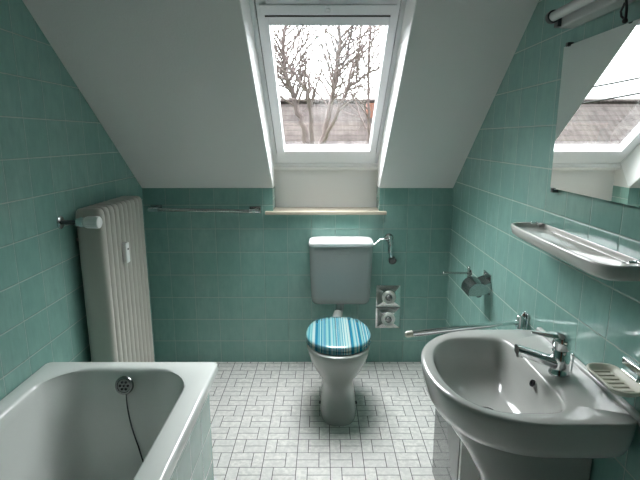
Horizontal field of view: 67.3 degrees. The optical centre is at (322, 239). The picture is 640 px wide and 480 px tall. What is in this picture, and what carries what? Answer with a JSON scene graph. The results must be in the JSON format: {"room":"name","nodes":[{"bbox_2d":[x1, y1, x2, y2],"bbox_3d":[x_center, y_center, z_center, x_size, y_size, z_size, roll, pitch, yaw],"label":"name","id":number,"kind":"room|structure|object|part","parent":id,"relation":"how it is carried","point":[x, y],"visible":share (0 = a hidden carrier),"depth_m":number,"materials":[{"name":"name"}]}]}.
{"room":"bathroom","nodes":[
{"label":"bathroom","id":0,"kind":"room"},
{"bbox_2d":[0,0,155,399],"bbox_3d":[-1.228,-0.089,1.003,0.200,2.710,4.400,0,12,0],"label":"wall","id":1,"kind":"structure","parent":0,"point":[57,158],"depth_m":1.93,"materials":[{"name":"green tile"}]},
{"bbox_2d":[22,0,538,187],"bbox_3d":[-0.159,-0.677,0.879,1.938,1.569,4.400,0,12,0],"label":"ceiling","id":2,"kind":"structure","parent":0,"point":[170,83],"depth_m":2.17,"materials":[{"name":"white paint"}]},
{"bbox_2d":[239,0,416,206],"bbox_3d":[0.019,-0.639,2.430,0.669,1.155,1.470,0,12,0],"label":"window","id":3,"kind":"structure","parent":2,"relation":"attached to","point":[305,175],"depth_m":2.52,"materials":[{"name":"white paint"}]},
{"bbox_3d":[0.019,-0.475,3.092,0.663,0.044,0.035,0,12,0],"label":"moulding","id":4,"kind":"part","parent":3,"relation":"part of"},
{"bbox_3d":[0.021,-0.793,2.484,0.609,0.732,0.928,0,12,0],"label":"sash","id":5,"kind":"part","parent":3,"relation":"part of","materials":[{"name":"white paint"}]},
{"bbox_3d":[0.019,-0.806,2.498,0.669,0.857,1.083,0,12,0],"label":"frame","id":6,"kind":"part","parent":3,"relation":"part of","materials":[{"name":"white paint"}]},
{"bbox_2d":[142,186,452,361],"bbox_3d":[-0.159,0.228,3.217,1.938,1.171,0.200,0,12,0],"label":"wall","id":7,"kind":"structure","parent":0,"point":[225,287],"depth_m":3.11,"materials":[{"name":"green tile"}]},
{"bbox_2d":[148,205,260,212],"bbox_3d":[-0.735,-0.188,2.988,0.692,0.054,0.076,0,12,0],"label":"towel rail","id":8,"kind":"object","parent":7,"relation":"attached to","point":[153,208],"visible":1,"depth_m":2.96,"materials":[{"name":"silver metal"}]},
{"bbox_3d":[-1.045,-0.192,2.982,0.060,0.027,0.066,0,12,0],"label":"rail post","id":9,"kind":"part","parent":8,"relation":"part of","materials":[{"name":"silver metal"}]},
{"bbox_3d":[-0.733,-0.182,2.967,0.625,0.031,0.022,0,12,0],"label":"rail","id":10,"kind":"part","parent":8,"relation":"part of","materials":[{"name":"silver metal"}]},
{"bbox_3d":[-0.425,-0.182,2.984,0.060,0.027,0.066,0,12,0],"label":"rail post","id":11,"kind":"part","parent":8,"relation":"part of","materials":[{"name":"silver metal"}]},
{"bbox_2d":[265,207,386,214],"bbox_3d":[0.018,-0.187,3.096,0.759,0.020,0.205,0,12,0],"label":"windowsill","id":12,"kind":"structure","parent":7,"relation":"attached to","point":[278,210],"depth_m":3.00,"materials":[{"name":"beige stone"}]},
{"bbox_2d":[309,236,373,312],"bbox_3d":[0.111,0.232,3.028,0.396,0.491,0.168,0,12,0],"label":"toilet cistern","id":13,"kind":"object","parent":7,"relation":"attached to","point":[340,266],"visible":0.99,"depth_m":2.95,"materials":[{"name":"white ceramic"}]},
{"bbox_3d":[0.111,0.010,2.981,0.396,0.036,0.168,0,12,0],"label":"tank lid","id":14,"kind":"part","parent":13,"relation":"part of","materials":[{"name":"white ceramic"}]},
{"bbox_2d":[373,233,395,263],"bbox_3d":[0.383,0.057,3.039,0.159,0.187,0.077,0,12,0],"label":"angle valve","id":15,"kind":"object","parent":7,"relation":"attached to","point":[388,237],"visible":0.96,"depth_m":3.01,"materials":[{"name":"silver metal"}]},
{"bbox_3d":[0.424,0.045,3.017,0.040,0.145,0.033,0,12,0],"label":"valve stem","id":16,"kind":"part","parent":15,"relation":"part of","materials":[{"name":"silver metal"}]},
{"bbox_3d":[0.438,0.128,3.035,0.050,0.050,0.038,0,12,0],"label":"valve knob","id":17,"kind":"part","parent":15,"relation":"part of","materials":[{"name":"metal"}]},
{"bbox_2d":[375,307,399,327],"bbox_3d":[0.427,0.516,3.150,0.162,0.146,0.051,0,12,0],"label":"valve cover","id":18,"kind":"object","parent":7,"relation":"attached to","point":[385,317],"visible":1,"depth_m":3.15,"materials":[{"name":"silver metal"}]},
{"bbox_3d":[0.427,0.519,3.133,0.044,0.044,0.017,0,12,0],"label":"knob","id":19,"kind":"part","parent":18,"relation":"part of","materials":[{"name":"silver metal"}]},
{"bbox_2d":[376,285,400,306],"bbox_3d":[0.427,0.370,3.119,0.162,0.146,0.051,0,12,0],"label":"valve cover","id":20,"kind":"object","parent":7,"relation":"attached to","point":[386,295],"visible":1,"depth_m":3.12,"materials":[{"name":"silver metal"}]},
{"bbox_3d":[0.427,0.374,3.103,0.044,0.044,0.017,0,12,0],"label":"knob","id":21,"kind":"part","parent":20,"relation":"part of","materials":[{"name":"silver metal"}]},
{"bbox_2d":[209,362,434,479],"bbox_3d":[-0.159,1.295,1.297,2.338,0.120,4.400,0,12,0],"label":"floor","id":22,"kind":"structure","parent":0,"point":[267,423],"depth_m":2.50,"materials":[{"name":"tile"}]},
{"bbox_2d":[57,196,154,361],"bbox_3d":[-1.042,0.393,2.446,0.173,1.169,0.609,0,12,0],"label":"radiator","id":23,"kind":"object","parent":22,"relation":"on","point":[111,235],"visible":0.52,"depth_m":2.30,"materials":[{"name":"beige metal"}]},
{"bbox_3d":[-0.989,-0.076,2.064,0.067,0.056,0.056,0,12,0],"label":"thermostat knob","id":24,"kind":"part","parent":23,"relation":"part of","materials":[{"name":"white plastic"}]},
{"bbox_2d":[0,362,217,479],"bbox_3d":[-0.777,0.957,1.194,0.700,0.585,1.700,0,12,0],"label":"bathtub","id":25,"kind":"object","parent":22,"relation":"on","point":[66,420],"visible":1,"depth_m":1.85,"materials":[{"name":"white ceramic"}]},
{"bbox_3d":[-0.776,0.569,1.878,0.072,0.072,0.025,0,12,0],"label":"overflow plate","id":26,"kind":"part","parent":25,"relation":"part of","materials":[{"name":"silver metal"}]},
{"bbox_3d":[-0.702,0.788,1.769,0.118,0.330,0.327,-1,12,-7],"label":"plug chain","id":27,"kind":"part","parent":25,"relation":"part of","materials":[{"name":"metal"}]},
{"bbox_2d":[306,310,370,425],"bbox_3d":[0.083,0.694,2.751,0.352,0.452,0.661,0,12,0],"label":"toilet","id":28,"kind":"object","parent":22,"relation":"on","point":[338,347],"visible":1,"depth_m":2.52,"materials":[{"name":"grey ceramic"}]},
{"bbox_2d":[332,310,342,316],"bbox_3d":[0.087,0.491,2.955,0.076,0.083,0.178,0,12,0],"label":"pipe","id":29,"kind":"object","parent":28,"relation":"attached to","point":[337,313],"depth_m":2.99,"materials":[{"name":"white plastic"}]},
{"bbox_3d":[0.083,0.528,2.630,0.352,0.018,0.443,0,12,0],"label":"seat","id":30,"kind":"part","parent":28,"relation":"part of","materials":[{"name":"blue plastic"}]},
{"bbox_3d":[0.083,0.504,2.625,0.352,0.029,0.443,0,12,0],"label":"lid","id":31,"kind":"part","parent":28,"relation":"part of","materials":[{"name":"blue plastic"}]},
{"bbox_3d":[0.083,0.733,2.686,0.346,0.404,0.518,0,12,0],"label":"bowl","id":32,"kind":"part","parent":28,"relation":"part of","materials":[{"name":"grey ceramic"}]},
{"bbox_2d":[432,408,479,479],"bbox_3d":[0.641,0.813,1.895,0.318,0.575,0.374,0,12,0],"label":"base cabinet","id":33,"kind":"object","parent":22,"relation":"on","point":[452,460],"visible":0.16,"depth_m":1.83,"materials":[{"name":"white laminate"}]},
{"bbox_3d":[0.641,0.832,1.716,0.312,0.532,0.016,0,12,0],"label":"door","id":34,"kind":"part","parent":33,"relation":"part of","materials":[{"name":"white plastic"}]},
{"bbox_2d":[421,327,639,479],"bbox_3d":[0.561,0.770,1.569,0.496,0.794,0.612,0,12,0],"label":"washbasin","id":35,"kind":"object","parent":22,"relation":"on","point":[515,419],"visible":0.98,"depth_m":1.43,"materials":[{"name":"white ceramic"}]},
{"bbox_2d":[514,331,575,377],"bbox_3d":[0.671,0.336,1.442,0.171,0.133,0.060,1,12,5],"label":"mixer tap","id":36,"kind":"object","parent":35,"relation":"on","point":[558,362],"visible":1,"depth_m":1.43,"materials":[{"name":"silver metal"}]},
{"bbox_3d":[0.644,0.354,1.452,0.120,0.068,0.043,2,12,9],"label":"spout","id":37,"kind":"part","parent":36,"relation":"part of","materials":[{"name":"silver metal"}]},
{"bbox_3d":[0.679,0.298,1.431,0.119,0.054,0.056,0,12,0],"label":"lever","id":38,"kind":"part","parent":36,"relation":"part of","materials":[{"name":"silver metal"}]},
{"bbox_3d":[0.750,0.370,1.446,0.012,0.064,0.012,0,12,0],"label":"lift rod","id":39,"kind":"part","parent":36,"relation":"part of","materials":[{"name":"silver metal"}]},
{"bbox_2d":[445,0,639,479],"bbox_3d":[0.910,-0.089,1.003,0.200,2.710,4.400,0,12,0],"label":"wall","id":40,"kind":"structure","parent":0,"point":[504,179],"depth_m":1.82,"materials":[{"name":"green tile"}]},
{"bbox_2d":[442,266,471,276],"bbox_3d":[0.733,0.180,2.635,0.155,0.076,0.040,0,12,0],"label":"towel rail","id":41,"kind":"object","parent":40,"relation":"attached to","point":[469,272],"visible":0.97,"depth_m":2.63,"materials":[{"name":"silver metal"}]},
{"bbox_3d":[0.728,0.181,2.637,0.145,0.016,0.016,1,12,3],"label":"rod","id":42,"kind":"part","parent":41,"relation":"part of","materials":[{"name":"silver metal"}]},
{"bbox_2d":[404,311,529,337],"bbox_3d":[0.562,0.333,1.851,0.519,0.083,0.040,-3,12,-13],"label":"towel rail","id":43,"kind":"object","parent":40,"relation":"attached to","point":[522,321],"visible":0.94,"depth_m":1.86,"materials":[{"name":"silver metal"}]},
{"bbox_3d":[0.557,0.340,1.858,0.458,0.027,0.024,-3,12,-13],"label":"arm","id":44,"kind":"part","parent":43,"relation":"part of","materials":[{"name":"silver metal"}]},
{"bbox_2d":[461,270,490,297],"bbox_3d":[0.755,0.213,2.371,0.110,0.109,0.120,0,12,0],"label":"toilet roll holder","id":45,"kind":"object","parent":40,"relation":"attached to","point":[472,286],"visible":1,"depth_m":2.32,"materials":[{"name":"silver metal"}]},
{"bbox_3d":[0.807,0.209,2.370,0.006,0.100,0.100,0,12,0],"label":"wall plate","id":46,"kind":"part","parent":45,"relation":"part of","materials":[{"name":"silver metal"}]},
{"bbox_2d":[511,221,639,280],"bbox_3d":[0.744,0.017,1.483,0.132,0.051,0.634,0,12,0],"label":"shelf","id":47,"kind":"object","parent":40,"relation":"attached to","point":[599,261],"visible":1,"depth_m":1.38,"materials":[{"name":"white ceramic"}]},
{"bbox_2d":[545,0,635,27],"bbox_3d":[0.762,-0.623,1.221,0.095,0.126,0.687,0,12,0],"label":"light","id":48,"kind":"object","parent":40,"relation":"attached to","point":[574,13],"visible":1,"depth_m":1.40,"materials":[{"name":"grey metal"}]},
{"bbox_3d":[0.778,-0.593,1.246,0.021,0.058,0.047,9,15,38],"label":"pull cord","id":49,"kind":"part","parent":48,"relation":"part of","materials":[{"name":"plastic"}]},
{"bbox_2d":[550,19,639,206],"bbox_3d":[0.801,-0.342,1.327,0.018,0.487,0.638,0,12,0],"label":"wall mirror","id":50,"kind":"object","parent":40,"relation":"attached to","point":[597,145],"visible":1,"depth_m":1.38,"materials":[{"name":"silver glass"}]},
{"bbox_2d":[586,357,639,396],"bbox_3d":[0.761,0.354,1.214,0.098,0.057,0.228,0,12,0],"label":"soap dish","id":51,"kind":"object","parent":40,"relation":"attached to","point":[620,382],"visible":1,"depth_m":1.25,"materials":[{"name":"beige ceramic"}]},
{"bbox_3d":[0.804,0.350,1.194,0.012,0.040,0.190,0,12,0],"label":"holder rail","id":52,"kind":"part","parent":51,"relation":"part of","materials":[{"name":"silver metal"}]},
{"label":"outside","id":53,"kind":"structure","parent":0,"visible":0},
{"bbox_3d":[0.000,-0.896,32.317,80.000,0.300,56.400,0,12,0],"label":"ground","id":54,"kind":"structure","parent":53,"visible":0},
{"bbox_2d":[272,26,371,144],"bbox_3d":[-0.498,-0.037,7.016,2.656,8.518,2.457,9,15,37],"label":"bare tree","id":55,"kind":"object","parent":54,"relation":"on","point":[282,69],"visible":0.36,"depth_m":6.39,"materials":[{"name":"grey plant"}]},
{"bbox_2d":[280,99,374,144],"bbox_3d":[-2.500,-1.264,16.599,27.000,6.939,9.073,0,12,0],"label":"house","id":56,"kind":"structure","parent":54,"relation":"on","point":[342,132],"depth_m":15.15,"materials":[{"name":"brick"}]},
{"bbox_2d":[288,26,385,144],"bbox_3d":[0.655,-1.086,9.037,3.579,9.732,3.004,0,12,0],"label":"bare tree","id":57,"kind":"object","parent":54,"relation":"on","point":[334,80],"visible":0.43,"depth_m":8.48,"materials":[{"name":"grey plant"}]},
{"bbox_2d":[298,27,384,144],"bbox_3d":[0.904,-1.652,10.918,2.994,10.060,2.480,-3,12,-14],"label":"bare tree","id":58,"kind":"object","parent":54,"relation":"on","point":[367,69],"visible":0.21,"depth_m":10.79,"materials":[{"name":"grey plant"}]}
]}

